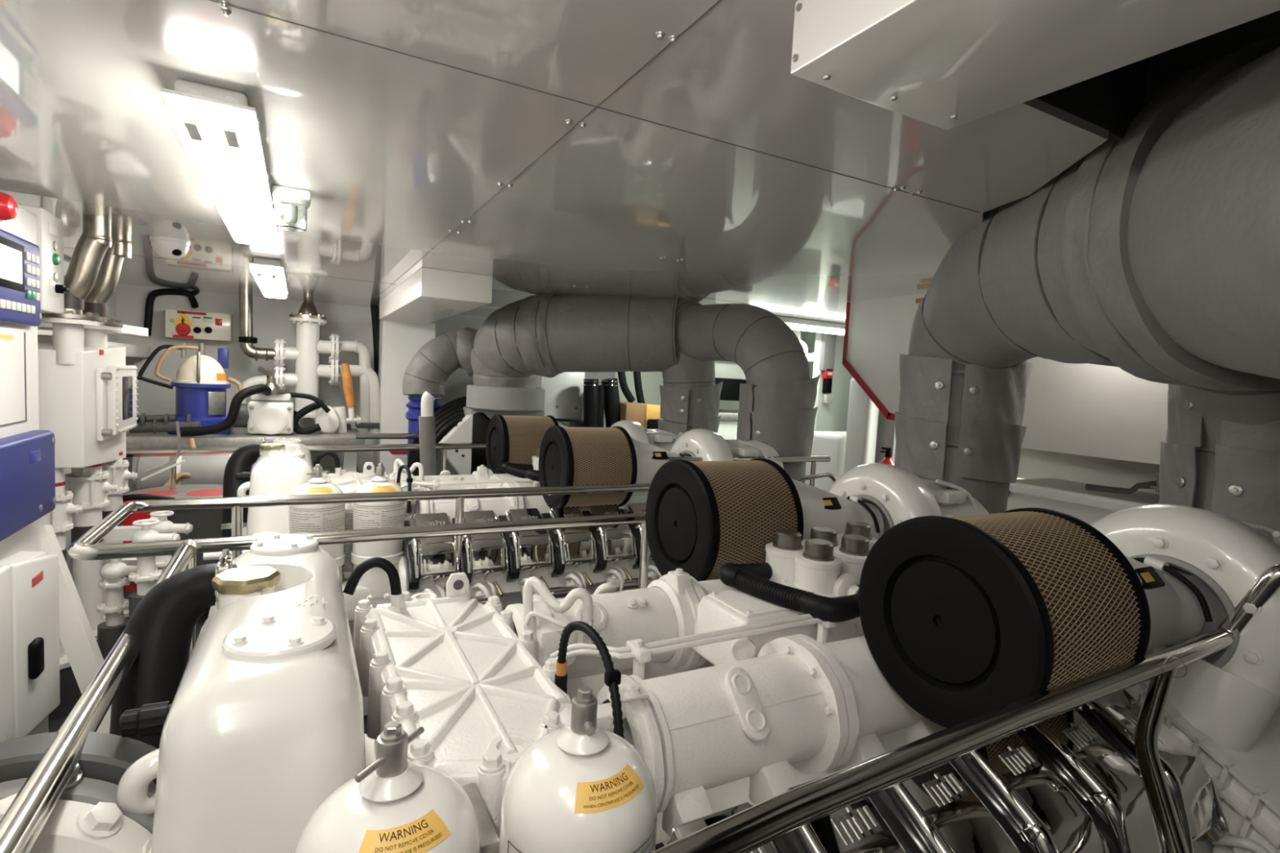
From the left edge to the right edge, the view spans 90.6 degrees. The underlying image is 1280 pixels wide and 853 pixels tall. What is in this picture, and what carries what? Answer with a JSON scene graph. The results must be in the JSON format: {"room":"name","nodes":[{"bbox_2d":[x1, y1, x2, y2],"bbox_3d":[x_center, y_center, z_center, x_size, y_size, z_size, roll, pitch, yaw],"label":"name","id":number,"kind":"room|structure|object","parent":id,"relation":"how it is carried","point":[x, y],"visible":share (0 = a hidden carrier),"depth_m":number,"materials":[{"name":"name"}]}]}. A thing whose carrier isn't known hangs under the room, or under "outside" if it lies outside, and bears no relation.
{"room":"mechanical room","nodes":[
{"label":"mechanical room","id":0,"kind":"room"},
{"bbox_2d":[37,288,116,577],"bbox_3d":[-2.346,-0.042,1.301,0.100,2.950,9.700,1,5,-28],"label":"wall","id":1,"kind":"structure","parent":0,"point":[112,303],"depth_m":5.17,"materials":[{"name":"paint"}]},
{"bbox_2d":[18,204,70,314],"bbox_3d":[-2.610,-0.674,2.509,0.523,0.400,0.260,1,5,-28],"label":"switch box","id":2,"kind":"object","parent":1,"relation":"attached to","point":[50,228],"visible":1,"depth_m":2.58,"materials":[{"name":"white"}]},
{"bbox_2d":[48,279,70,297],"bbox_3d":[-2.406,-0.572,2.634,0.043,0.060,0.130,1,5,-28],"label":"switch","id":3,"kind":"object","parent":2,"relation":"attached to","point":[55,288],"depth_m":2.62,"materials":[{"name":"black plastic"}]},
{"bbox_2d":[37,322,148,336],"bbox_3d":[-2.994,-0.528,3.269,0.590,0.050,0.849,1,5,-28],"label":"wall shelf","id":4,"kind":"object","parent":1,"relation":"attached to","point":[127,330],"visible":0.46,"depth_m":3.52,"materials":[{"name":"white"}]},
{"bbox_2d":[37,334,150,357],"bbox_3d":[-3.848,-0.554,4.476,0.230,0.100,2.380,1,5,-28],"label":"cable tray","id":5,"kind":"object","parent":1,"relation":"attached to","point":[131,350],"visible":0.27,"depth_m":4.90,"materials":[{"name":"white"}]},
{"bbox_2d":[48,591,367,733],"bbox_3d":[0.804,1.509,3.373,8.150,0.100,10.100,1,5,-28],"label":"floor","id":6,"kind":"structure","parent":0,"point":[54,726],"depth_m":2.95,"materials":[{"name":"grey"}]},
{"bbox_2d":[0,191,56,559],"bbox_3d":[-2.057,0.332,1.493,0.560,2.210,2.100,1,5,-28],"label":"tall cabinet","id":7,"kind":"object","parent":6,"relation":"on","point":[27,452],"visible":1,"depth_m":2.24,"materials":[{"name":"white metal"}]},
{"bbox_2d":[0,191,17,220],"bbox_3d":[-2.092,-0.728,2.097,0.043,0.090,0.090,1,5,-28],"label":"lamp","id":8,"kind":"object","parent":7,"relation":"attached to","point":[8,205],"depth_m":2.08,"materials":[{"name":"red plastic"}]},
{"bbox_2d":[0,551,60,742],"bbox_3d":[-2.178,0.883,1.836,0.527,1.049,1.120,1,5,-28],"label":"base cabinet","id":9,"kind":"object","parent":6,"relation":"on","point":[29,635],"visible":0.84,"depth_m":2.15,"materials":[{"name":"white metal"}]},
{"bbox_2d":[40,467,83,721],"bbox_3d":[-2.681,0.742,2.874,0.259,1.130,0.259,1,5,-28],"label":"pipe","id":10,"kind":"object","parent":6,"relation":"on","point":[60,518],"visible":0.34,"depth_m":2.86,"materials":[{"name":"metal"}]},
{"bbox_2d":[48,666,81,721],"bbox_3d":[-2.705,1.195,2.906,0.238,0.220,0.238,1,5,-28],"label":"pot","id":11,"kind":"object","parent":10,"relation":"on","point":[70,693],"depth_m":2.87,"materials":[{"name":"grey paint"}]},
{"bbox_2d":[40,524,111,733],"bbox_3d":[-2.275,0.871,2.569,0.468,0.941,0.107,3,4,4],"label":"diagonal brace","id":12,"kind":"object","parent":6,"relation":"on","point":[77,637],"visible":0.43,"depth_m":2.54,"materials":[{"name":"white paint"}]},
{"bbox_2d":[65,463,118,641],"bbox_3d":[-2.784,0.728,3.193,0.259,1.101,0.259,1,5,-28],"label":"pipe","id":13,"kind":"object","parent":6,"relation":"on","point":[89,486],"visible":0.54,"depth_m":3.14,"materials":[{"name":"metal"}]},
{"bbox_2d":[37,342,137,468],"bbox_3d":[-2.793,-0.099,3.111,0.407,0.619,0.790,1,5,-28],"label":"box","id":14,"kind":"object","parent":13,"relation":"on","point":[89,406],"visible":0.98,"depth_m":2.90,"materials":[{"name":"white metal"}]},
{"bbox_2d":[108,516,167,565],"bbox_3d":[-2.624,0.602,3.281,0.185,0.217,0.340,2,4,-15],"label":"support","id":15,"kind":"object","parent":13,"relation":"attached to","point":[122,533],"visible":0.32,"depth_m":3.22,"materials":[{"name":"white paint"}]},
{"bbox_2d":[97,559,137,660],"bbox_3d":[-2.314,0.946,2.840,0.184,0.768,0.120,1,5,-28],"label":"valve","id":16,"kind":"object","parent":6,"relation":"on","point":[108,632],"visible":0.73,"depth_m":2.78,"materials":[{"name":"white paint"}]},
{"bbox_2d":[97,618,128,660],"bbox_3d":[-2.351,1.103,2.836,0.120,0.452,0.120,1,5,-28],"label":"pot","id":17,"kind":"object","parent":16,"relation":"on","point":[108,633],"depth_m":2.77,"materials":[{"name":"grey paint"}]},
{"bbox_2d":[102,421,185,618],"bbox_3d":[-2.788,0.612,3.486,0.467,1.291,0.259,1,5,-28],"label":"pipe","id":18,"kind":"object","parent":6,"relation":"on","point":[119,474],"visible":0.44,"depth_m":3.41,"materials":[{"name":"metal"}]},
{"bbox_2d":[128,556,162,618],"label":"valve","id":19,"kind":"object","parent":6,"relation":"on","point":[145,575],"depth_m":2.71,"materials":[{"name":"white paint"}]},
{"bbox_2d":[128,591,144,618],"bbox_3d":[-2.154,1.032,2.764,0.120,0.624,0.120,1,5,-28],"label":"pot","id":20,"kind":"object","parent":19,"relation":"on","point":[135,597],"depth_m":2.69,"materials":[{"name":"grey paint"}]},
{"bbox_2d":[131,519,180,542],"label":"valve","id":21,"kind":"object","parent":6,"relation":"on","point":[146,535],"depth_m":2.71,"materials":[{"name":"white paint"}]},
{"bbox_2d":[155,555,172,570],"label":"valve","id":22,"kind":"object","parent":6,"relation":"on","point":[161,562],"depth_m":2.98,"materials":[{"name":"white paint"}]},
{"bbox_2d":[149,511,193,533],"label":"valve","id":23,"kind":"object","parent":6,"relation":"on","point":[163,526],"depth_m":2.98,"materials":[{"name":"white paint"}]},
{"bbox_2d":[124,484,222,592],"bbox_3d":[-2.921,0.773,4.092,0.670,0.714,0.670,1,5,-28],"label":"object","id":24,"kind":"object","parent":6,"relation":"on","point":[206,523],"visible":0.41,"depth_m":3.94,"materials":[{"name":"grey paint"}]},
{"bbox_2d":[123,493,175,591],"bbox_3d":[-2.939,0.647,3.671,0.328,0.558,0.328,6,5,33],"label":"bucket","id":25,"kind":"object","parent":24,"relation":"on","point":[128,521],"visible":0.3,"depth_m":3.58,"materials":[{"name":"red plastic"}]},
{"bbox_2d":[123,427,364,494],"bbox_3d":[-3.237,0.574,5.310,1.630,1.059,0.830,1,5,-28],"label":"workbench","id":26,"kind":"object","parent":6,"relation":"on","point":[238,437],"visible":0.33,"depth_m":4.90,"materials":[{"name":"metal"}]},
{"bbox_2d":[128,342,248,434],"bbox_3d":[-3.608,-0.303,4.901,1.110,0.708,0.435,1,5,-28],"label":"water separator","id":27,"kind":"object","parent":26,"relation":"on","point":[200,383],"visible":0.8,"depth_m":4.86,"materials":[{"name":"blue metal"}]},
{"bbox_2d":[135,454,255,490],"bbox_3d":[-3.232,0.368,4.683,0.739,0.408,0.400,1,5,-28],"label":"tank","id":28,"kind":"object","parent":26,"relation":"attached to","point":[203,469],"visible":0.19,"depth_m":4.50,"materials":[{"name":"metal"}]},
{"bbox_2d":[162,438,196,486],"bbox_3d":[-3.215,0.273,4.488,0.158,0.352,0.357,3,4,-5],"label":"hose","id":29,"kind":"object","parent":28,"relation":"hanging from","point":[192,443],"visible":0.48,"depth_m":4.47,"materials":[{"name":"brown"}]},
{"bbox_2d":[123,466,359,494],"bbox_3d":[-3.234,0.470,5.307,1.630,0.150,0.720,1,5,-28],"label":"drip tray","id":30,"kind":"object","parent":26,"relation":"on","point":[131,483],"depth_m":4.77,"materials":[{"name":"grey paint"}]},
{"bbox_2d":[247,366,330,434],"bbox_3d":[-2.881,-0.213,5.223,0.594,0.540,0.280,1,5,-28],"label":"pump","id":31,"kind":"object","parent":26,"relation":"on","point":[274,415],"visible":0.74,"depth_m":5.08,"materials":[{"name":"white paint"}]},
{"bbox_2d":[179,384,271,436],"bbox_3d":[-3.132,-0.126,4.820,0.612,0.408,0.176,-1,6,-42],"label":"hose","id":32,"kind":"object","parent":31,"relation":"attached to","point":[235,405],"visible":0.97,"depth_m":4.77,"materials":[{"name":"black rubber"}]},
{"bbox_2d":[293,400,323,434],"bbox_3d":[-2.835,-0.079,5.338,0.324,0.307,0.114,1,5,-28],"label":"flexible hose","id":33,"kind":"object","parent":31,"relation":"attached to","point":[298,415],"visible":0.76,"depth_m":5.30,"materials":[{"name":"black rubber"}]},
{"bbox_2d":[233,296,379,433],"bbox_3d":[-2.972,-0.598,5.751,1.222,1.340,0.299,1,5,-28],"label":"pipe manifold","id":34,"kind":"object","parent":26,"relation":"on","point":[308,345],"visible":0.81,"depth_m":5.69,"materials":[{"name":"white paint"}]},
{"bbox_2d":[314,363,360,433],"bbox_3d":[-2.712,-0.216,5.683,0.371,0.713,0.570,1,5,-28],"label":"valve","id":35,"kind":"object","parent":26,"relation":"on","point":[333,421],"visible":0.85,"depth_m":5.59,"materials":[{"name":"white metal"}]},
{"bbox_2d":[346,407,360,424],"bbox_3d":[-2.590,-0.098,5.664,0.172,0.161,0.081,1,5,-28],"label":"valve","id":36,"kind":"object","parent":35,"relation":"attached to","point":[351,418],"depth_m":5.65,"materials":[{"name":"white paint"}]},
{"bbox_2d":[125,432,485,489],"bbox_3d":[-2.077,0.630,4.814,2.909,1.142,0.350,1,5,-28],"label":"handrail","id":37,"kind":"object","parent":6,"relation":"on","point":[171,452],"visible":0.45,"depth_m":4.57,"materials":[{"name":"silver metal"}]},
{"bbox_2d":[418,415,436,475],"bbox_3d":[-1.590,0.170,4.746,0.147,0.502,0.116,1,5,-28],"label":"pipe","id":38,"kind":"object","parent":37,"relation":"attached to","point":[426,424],"visible":0.84,"depth_m":4.70,"materials":[{"name":"grey plastic"}]},
{"bbox_2d":[421,391,435,416],"bbox_3d":[-1.579,-0.160,4.719,0.101,0.206,0.090,1,5,-28],"label":"pipe","id":39,"kind":"object","parent":38,"relation":"on","point":[427,399],"visible":0.97,"depth_m":4.68,"materials":[{"name":"metal"}]},
{"bbox_2d":[0,483,650,852],"bbox_3d":[-0.066,0.971,1.531,2.440,1.142,2.980,1,5,-28],"label":"handrail","id":40,"kind":"object","parent":6,"relation":"on","point":[23,822],"visible":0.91,"depth_m":1.82,"materials":[{"name":"silver metal"}]},
{"bbox_2d":[203,413,783,715],"bbox_3d":[-0.678,0.648,3.607,2.900,1.384,1.734,1,5,-28],"label":"engine","id":41,"kind":"object","parent":6,"relation":"on","point":[522,451],"visible":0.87,"depth_m":3.06,"materials":[{"name":"white paint"}]},
{"bbox_2d":[462,293,820,483],"bbox_3d":[-0.135,-0.054,4.669,2.888,1.831,0.934,5,5,26],"label":"exhaust pipe","id":42,"kind":"object","parent":41,"relation":"attached to","point":[549,335],"visible":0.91,"depth_m":4.44,"materials":[{"name":"grey metal"}]},
{"bbox_2d":[407,395,466,468],"bbox_3d":[-1.490,0.124,5.319,0.869,0.799,0.055,1,5,-28],"label":"coiled hose","id":43,"kind":"object","parent":42,"relation":"attached to","point":[439,410],"visible":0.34,"depth_m":5.19,"materials":[{"name":"black rubber"}]},
{"bbox_2d":[411,400,466,475],"bbox_3d":[-1.472,0.135,5.284,0.814,0.749,0.055,1,5,-28],"label":"coiled hose","id":44,"kind":"object","parent":42,"relation":"attached to","point":[444,411],"visible":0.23,"depth_m":5.16,"materials":[{"name":"black rubber"}]},
{"bbox_2d":[402,327,478,395],"bbox_3d":[-1.513,-0.534,5.272,0.862,0.592,0.425,1,5,-28],"label":"lagged elbow","id":45,"kind":"object","parent":42,"relation":"attached to","point":[429,369],"visible":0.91,"depth_m":5.09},
{"bbox_2d":[405,394,441,461],"bbox_3d":[-1.796,-0.084,5.260,0.283,0.730,0.283,1,5,-28],"label":"flexible hose","id":46,"kind":"object","parent":45,"relation":"attached to","point":[414,406],"visible":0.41,"depth_m":5.15,"materials":[{"name":"blue plastic"}]},
{"bbox_2d":[416,404,466,475],"bbox_3d":[-1.454,0.146,5.250,0.759,0.698,0.055,1,5,-28],"label":"coiled hose","id":47,"kind":"object","parent":42,"relation":"attached to","point":[448,414],"visible":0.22,"depth_m":5.13,"materials":[{"name":"black rubber"}]},
{"bbox_2d":[435,413,465,443],"bbox_3d":[-1.417,0.167,5.180,0.649,0.597,0.055,1,5,-28],"label":"coiled hose","id":48,"kind":"object","parent":42,"relation":"attached to","point":[440,434],"visible":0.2,"depth_m":5.07,"materials":[{"name":"black rubber"}]},
{"bbox_2d":[438,412,490,443],"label":"cover plate","id":49,"kind":"object","parent":42,"relation":"attached to","point":[462,432],"depth_m":4.97,"materials":[{"name":"white"}]},
{"bbox_2d":[446,448,486,475],"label":"cover plate","id":50,"kind":"object","parent":42,"relation":"attached to","point":[460,460],"depth_m":4.98,"materials":[{"name":"white"}]},
{"bbox_2d":[109,457,1279,852],"bbox_3d":[0.384,0.842,1.690,2.900,1.384,1.734,1,5,-28],"label":"engine","id":51,"kind":"object","parent":6,"relation":"on","point":[792,633],"visible":0.92,"depth_m":1.26,"materials":[{"name":"white paint"}]},
{"bbox_2d":[0,731,157,852],"bbox_3d":[-0.754,0.617,0.750,0.386,0.387,0.366,1,5,-28],"label":"housing","id":52,"kind":"object","parent":51,"relation":"attached to","point":[87,817],"visible":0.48,"depth_m":0.81,"materials":[{"name":"white paint"}]},
{"bbox_2d":[558,702,626,733],"bbox_3d":[-0.095,0.570,1.128,0.164,0.114,0.120,1,5,-28],"label":"valve","id":53,"kind":"object","parent":51,"relation":"attached to","point":[606,720],"depth_m":1.15,"materials":[{"name":"white paint"}]},
{"bbox_2d":[765,542,804,582],"bbox_3d":[0.462,0.442,2.001,0.136,0.125,0.136,1,5,-28],"label":"canister","id":54,"kind":"object","parent":51,"relation":"on","point":[780,562],"depth_m":1.95,"materials":[{"name":"white paint"}]},
{"bbox_2d":[794,551,842,594],"bbox_3d":[0.529,0.453,1.896,0.136,0.125,0.136,1,5,-28],"label":"canister","id":55,"kind":"object","parent":51,"relation":"on","point":[815,574],"depth_m":1.84,"materials":[{"name":"white paint"}]},
{"bbox_2d":[800,538,840,548],"bbox_3d":[0.594,0.444,2.072,0.136,0.125,0.136,1,5,-28],"label":"canister","id":56,"kind":"object","parent":51,"relation":"on","point":[836,545],"depth_m":2.04,"materials":[{"name":"white paint"}]},
{"bbox_2d":[832,573,859,596],"bbox_3d":[0.617,0.484,1.837,0.100,0.100,0.060,1,5,-28],"label":"outlet","id":57,"kind":"object","parent":51,"relation":"attached to","point":[846,584],"depth_m":1.83,"materials":[{"name":"white paint"}]},
{"bbox_2d":[832,547,866,579],"bbox_3d":[0.666,0.454,1.980,0.136,0.125,0.136,1,5,-28],"label":"canister","id":58,"kind":"object","parent":51,"relation":"on","point":[853,561],"depth_m":1.93,"materials":[{"name":"white paint"}]},
{"bbox_2d":[836,533,877,551],"bbox_3d":[0.747,0.443,2.188,0.136,0.125,0.136,1,5,-28],"label":"canister","id":59,"kind":"object","parent":51,"relation":"on","point":[873,540],"depth_m":2.16,"materials":[{"name":"white paint"}]},
{"bbox_2d":[651,563,1279,852],"bbox_3d":[0.931,0.768,0.907,1.894,0.926,0.668,1,5,-31],"label":"handrail","id":60,"kind":"object","parent":51,"relation":"attached to","point":[751,828],"visible":1,"depth_m":1.02,"materials":[{"name":"silver metal"}]},
{"bbox_2d":[893,35,1279,532],"bbox_3d":[1.622,-0.150,1.807,1.138,1.454,2.328,3,4,5],"label":"exhaust pipe","id":61,"kind":"object","parent":51,"relation":"attached to","point":[1154,255],"visible":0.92,"depth_m":1.55,"materials":[{"name":"grey metal"}]},
{"bbox_2d":[1162,657,1279,767],"bbox_3d":[1.314,0.742,1.555,0.383,0.391,0.201,4,4,11],"label":"outlet","id":62,"kind":"object","parent":51,"relation":"attached to","point":[1222,709],"depth_m":1.45,"materials":[{"name":"white paint"}]},
{"bbox_2d":[717,408,739,439],"bbox_3d":[1.314,0.502,7.590,1.807,1.360,0.800,1,5,-28],"label":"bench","id":63,"kind":"object","parent":6,"relation":"on","point":[727,428],"visible":0.03,"depth_m":6.95,"materials":[{"name":"metal"}]},
{"bbox_2d":[715,377,746,400],"bbox_3d":[0.945,-0.446,7.526,0.493,0.255,0.400,1,5,-28],"label":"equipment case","id":64,"kind":"object","parent":63,"relation":"on","point":[730,391],"visible":0.36,"depth_m":7.36,"materials":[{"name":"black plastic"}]},
{"bbox_2d":[715,362,746,379],"bbox_3d":[1.086,-0.667,7.693,0.800,0.175,0.400,1,5,-28],"label":"shelf","id":65,"kind":"object","parent":64,"relation":"on","point":[727,371],"visible":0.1,"depth_m":7.45,"materials":[{"name":"white"}]},
{"bbox_2d":[666,456,831,486],"bbox_3d":[0.610,0.797,3.598,1.111,1.265,0.040,1,5,-26],"label":"handrail","id":66,"kind":"object","parent":6,"relation":"on","point":[814,460],"visible":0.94,"depth_m":3.65,"materials":[{"name":"silver metal"}]},
{"bbox_2d":[804,431,846,491],"bbox_3d":[1.773,0.627,5.606,0.550,1.142,0.458,1,5,-28],"label":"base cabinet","id":67,"kind":"object","parent":6,"relation":"on","point":[832,444],"visible":0.18,"depth_m":5.38,"materials":[{"name":"white"}]},
{"bbox_2d":[843,377,879,473],"bbox_3d":[1.668,0.487,4.866,0.120,1.716,0.222,1,5,-28],"label":"post","id":68,"kind":"object","parent":6,"relation":"on","point":[863,413],"visible":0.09,"depth_m":4.77,"materials":[{"name":"white"}]},
{"bbox_2d":[874,410,895,462],"bbox_3d":[1.909,0.407,4.863,0.220,1.900,0.220,1,5,-28],"label":"column","id":69,"kind":"structure","parent":6,"relation":"on","point":[886,433],"depth_m":4.77,"materials":[{"name":"metal"}]},
{"bbox_2d":[116,283,373,472],"bbox_3d":[-2.427,-0.430,6.687,5.150,2.950,0.100,1,5,-28],"label":"wall","id":70,"kind":"structure","parent":0,"point":[271,322],"depth_m":5.90,"materials":[{"name":"paint"}]},
{"bbox_2d":[143,288,199,336],"bbox_3d":[-4.126,-1.050,5.585,0.416,0.526,0.084,1,5,-28],"label":"cable bundle","id":71,"kind":"object","parent":70,"relation":"attached to","point":[151,297],"visible":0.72,"depth_m":5.53,"materials":[{"name":"black rubber"}]},
{"bbox_2d":[164,308,232,342],"bbox_3d":[-3.917,-0.897,5.635,0.477,0.243,0.240,1,5,-28],"label":"box","id":72,"kind":"object","parent":70,"relation":"attached to","point":[181,324],"visible":1,"depth_m":5.57,"materials":[{"name":"white plastic"}]},
{"bbox_2d":[175,323,191,335],"bbox_3d":[-3.972,-0.846,5.503,0.110,0.110,0.050,1,5,-28],"label":"switch","id":73,"kind":"object","parent":72,"relation":"attached to","point":[181,329],"depth_m":5.50,"materials":[{"name":"red plastic"}]},
{"bbox_2d":[369,304,380,376],"bbox_3d":[-2.575,-0.532,6.198,0.150,1.306,0.079,1,5,-28],"label":"vertical cable","id":74,"kind":"object","parent":70,"relation":"attached to","point":[375,310],"visible":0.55,"depth_m":6.13,"materials":[{"name":"black rubber"}]},
{"bbox_2d":[373,320,435,475],"bbox_3d":[-2.376,0.025,6.326,0.470,2.100,0.640,1,5,-28],"label":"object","id":75,"kind":"structure","parent":70,"relation":"attached to","point":[398,341],"depth_m":5.97,"materials":[{"name":"white"}]},
{"bbox_2d":[378,266,492,323],"bbox_3d":[-1.630,-0.941,4.808,0.420,0.180,2.260,1,5,-28],"label":"duct","id":76,"kind":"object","parent":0,"point":[428,295],"depth_m":3.92,"materials":[{"name":"white"}]},
{"bbox_2d":[0,0,1108,324],"bbox_3d":[1.086,-0.770,3.069,7.800,0.028,9.500,1,5,-28],"label":"ceiling","id":77,"kind":"structure","parent":0,"point":[655,148],"depth_m":1.67,"materials":[{"name":"grey metal"}]},
{"bbox_2d":[40,214,112,364],"bbox_3d":[-2.518,-0.630,2.796,0.246,0.709,0.232,4,4,11],"label":"pipe","id":78,"kind":"object","parent":77,"relation":"attached to","point":[91,246],"visible":0.88,"depth_m":2.78,"materials":[{"name":"silver metal"}]},
{"bbox_2d":[82,234,132,347],"bbox_3d":[-2.773,-0.673,3.225,0.245,0.711,0.231,4,4,11],"label":"pipe","id":79,"kind":"object","parent":77,"relation":"attached to","point":[105,286],"visible":0.64,"depth_m":3.21,"materials":[{"name":"silver metal"}]},
{"bbox_2d":[149,235,190,258],"bbox_3d":[-2.430,-0.916,3.276,0.169,0.097,0.169,1,5,-28],"label":"security camera","id":80,"kind":"object","parent":77,"relation":"attached to","point":[168,247],"visible":1,"depth_m":3.22,"materials":[{"name":"white"}]},
{"bbox_2d":[160,79,278,246],"bbox_3d":[-1.307,-0.769,2.070,0.178,0.100,1.600,1,5,-28],"label":"ceiling lamp","id":81,"kind":"object","parent":77,"relation":"attached to","point":[218,129],"visible":1,"depth_m":1.55,"materials":[{"name":"white plastic"}]},
{"bbox_2d":[238,289,279,361],"bbox_3d":[-3.304,-0.886,5.544,0.354,0.633,0.139,1,5,-28],"label":"pipe","id":82,"kind":"object","parent":77,"relation":"attached to","point":[246,338],"visible":0.81,"depth_m":5.46,"materials":[{"name":"silver metal"}]},
{"bbox_2d":[248,257,288,298],"bbox_3d":[-2.522,-0.995,4.335,0.178,0.100,1.540,1,5,-28],"label":"ceiling lamp","id":83,"kind":"object","parent":77,"relation":"attached to","point":[268,273],"visible":1,"depth_m":3.79,"materials":[{"name":"white"}]},
{"bbox_2d":[271,184,311,232],"bbox_3d":[-1.227,-0.759,2.228,0.120,0.134,0.120,1,5,-28],"label":"lamp","id":84,"kind":"object","parent":77,"relation":"attached to","point":[291,204],"visible":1,"depth_m":2.19,"materials":[{"name":"white"}]},
{"bbox_2d":[777,315,844,335],"bbox_3d":[1.451,-0.873,5.476,1.220,0.085,0.150,1,5,-28],"label":"lamp","id":85,"kind":"object","parent":77,"relation":"attached to","point":[794,323],"visible":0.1,"depth_m":5.43,"materials":[{"name":"white"}]},
{"bbox_2d":[786,323,844,335],"bbox_3d":[1.450,-0.851,5.477,1.220,0.040,0.130,1,5,-28],"label":"diffuser","id":86,"kind":"object","parent":85,"relation":"attached to","point":[815,327],"depth_m":5.47,"materials":[{"name":"white"}]},
{"bbox_2d":[535,372,584,426],"bbox_3d":[-0.852,-0.288,6.577,0.616,0.672,0.600,1,5,-28],"label":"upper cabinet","id":87,"kind":"object","parent":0,"point":[564,392],"visible":0.43,"depth_m":6.39,"materials":[{"name":"white"}]},
{"bbox_2d":[582,378,599,427],"bbox_3d":[-0.493,-0.216,6.322,0.184,0.520,0.165,1,5,-28],"label":"hose","id":88,"kind":"object","parent":87,"relation":"attached to","point":[590,385],"visible":0.98,"depth_m":6.26,"materials":[{"name":"black rubber"}]},
{"bbox_2d":[598,385,604,427],"bbox_3d":[-0.405,-0.186,6.371,0.096,0.455,0.090,1,5,-28],"label":"hose","id":89,"kind":"object","parent":88,"relation":"attached to","point":[601,388],"visible":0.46,"depth_m":6.33,"materials":[{"name":"black rubber"}]},
{"bbox_2d":[600,377,620,427],"bbox_3d":[-0.289,-0.219,6.431,0.267,0.549,0.185,1,5,-28],"label":"hose","id":90,"kind":"object","parent":87,"relation":"attached to","point":[611,399],"visible":0.96,"depth_m":6.36,"materials":[{"name":"black rubber"}]},
{"bbox_2d":[619,401,660,429],"bbox_3d":[-0.058,-0.097,6.544,0.381,0.288,0.440,1,5,-28],"label":"cardboard box","id":91,"kind":"object","parent":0,"point":[641,413],"visible":0.63,"depth_m":6.38,"materials":[{"name":"brown"}]},
{"bbox_2d":[617,371,644,403],"bbox_3d":[-0.091,-0.413,6.745,0.342,0.369,0.078,1,5,-28],"label":"hoses","id":92,"kind":"object","parent":91,"relation":"on","point":[628,394],"visible":0.94,"depth_m":6.73,"materials":[{"name":"black rubber"}]},
{"bbox_2d":[615,330,804,511],"bbox_3d":[0.989,-0.371,8.411,3.100,2.950,0.100,1,5,-28],"label":"wall","id":93,"kind":"structure","parent":0,"point":[651,380],"depth_m":7.90,"materials":[{"name":"white paint"}]},
{"bbox_2d":[429,288,615,475],"bbox_3d":[-1.293,-0.350,7.120,2.140,2.850,0.180,1,5,-28],"label":"wall","id":94,"kind":"structure","parent":93,"relation":"attached to","point":[455,386],"depth_m":6.69,"materials":[{"name":"grey paint"}]},
{"bbox_2d":[804,330,815,378],"bbox_3d":[4.429,0.042,5.171,0.100,2.950,10.100,1,5,-28],"label":"wall","id":95,"kind":"structure","parent":0,"point":[810,336],"depth_m":8.88,"materials":[{"name":"white paint"}]},
{"bbox_2d":[818,333,836,371],"bbox_3d":[1.836,-0.771,6.183,0.140,0.450,0.060,1,5,-28],"label":"box","id":96,"kind":"object","parent":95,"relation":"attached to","point":[828,346],"visible":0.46,"depth_m":6.16,"materials":[{"name":"grey paint"}]},
{"bbox_2d":[812,332,853,431],"bbox_3d":[2.503,0.180,6.726,1.814,2.250,0.100,1,5,-28],"label":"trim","id":97,"kind":"structure","parent":95,"relation":"attached to","point":[833,416],"depth_m":6.31,"materials":[{"name":"white paint"}]},
{"bbox_2d":[795,471,836,482],"bbox_3d":[0.875,0.284,3.175,0.331,0.108,0.024,1,5,-28],"label":"handrail","id":98,"kind":"object","parent":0,"point":[832,477],"visible":0.7,"depth_m":3.17,"materials":[{"name":"silver metal"}]},
{"bbox_2d":[1017,448,1159,493],"bbox_3d":[3.388,0.129,1.773,0.150,0.750,4.700,1,5,-28],"label":"wall","id":99,"kind":"structure","parent":0,"point":[1033,464],"depth_m":3.43,"materials":[{"name":"paint"}]},
{"bbox_2d":[842,212,1168,464],"bbox_3d":[2.913,-0.467,1.928,0.556,1.435,5.523,1,5,-28],"label":"wall","id":100,"kind":"structure","parent":99,"relation":"attached to","point":[1083,409],"depth_m":3.03,"materials":[{"name":"white paint"}]},
{"bbox_2d":[1006,477,1159,524],"bbox_3d":[3.148,1.093,1.581,0.730,1.230,4.420,1,5,-28],"label":"wall ledge","id":101,"kind":"object","parent":99,"relation":"attached to","point":[1088,514],"depth_m":3.04,"materials":[{"name":"paint"}]},
{"bbox_2d":[1008,484,1135,511],"bbox_3d":[2.856,0.494,1.365,0.015,0.035,4.420,1,5,-28],"label":"trim","id":102,"kind":"structure","parent":101,"relation":"attached to","point":[1101,504],"depth_m":2.94,"materials":[{"name":"white"}]},
{"bbox_2d":[1084,480,1156,493],"bbox_3d":[2.209,0.261,2.853,0.024,0.112,0.357,1,5,-28],"label":"rods","id":103,"kind":"object","parent":101,"relation":"on","point":[1146,485],"visible":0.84,"depth_m":2.88,"materials":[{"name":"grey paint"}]},
{"bbox_2d":[1035,57,1149,141],"bbox_3d":[0.883,-0.987,1.321,0.720,0.629,0.020,1,5,-28],"label":"ceiling opening","id":104,"kind":"structure","parent":0,"point":[1110,100],"depth_m":1.43,"materials":[{"name":"black paint"}]},
{"bbox_2d":[1145,9,1279,95],"bbox_3d":[1.121,-1.436,3.021,7.800,0.050,9.500,1,5,-28],"label":"ceiling","id":105,"kind":"structure","parent":0,"point":[1164,67],"depth_m":2.20,"materials":[{"name":"black"}]},
{"bbox_2d":[791,0,1279,129],"bbox_3d":[1.168,-0.458,-0.354,0.381,0.114,3.258,1,5,-28],"label":"duct","id":106,"kind":"object","parent":105,"relation":"attached to","point":[946,64],"depth_m":0.89,"materials":[{"name":"white metal"}]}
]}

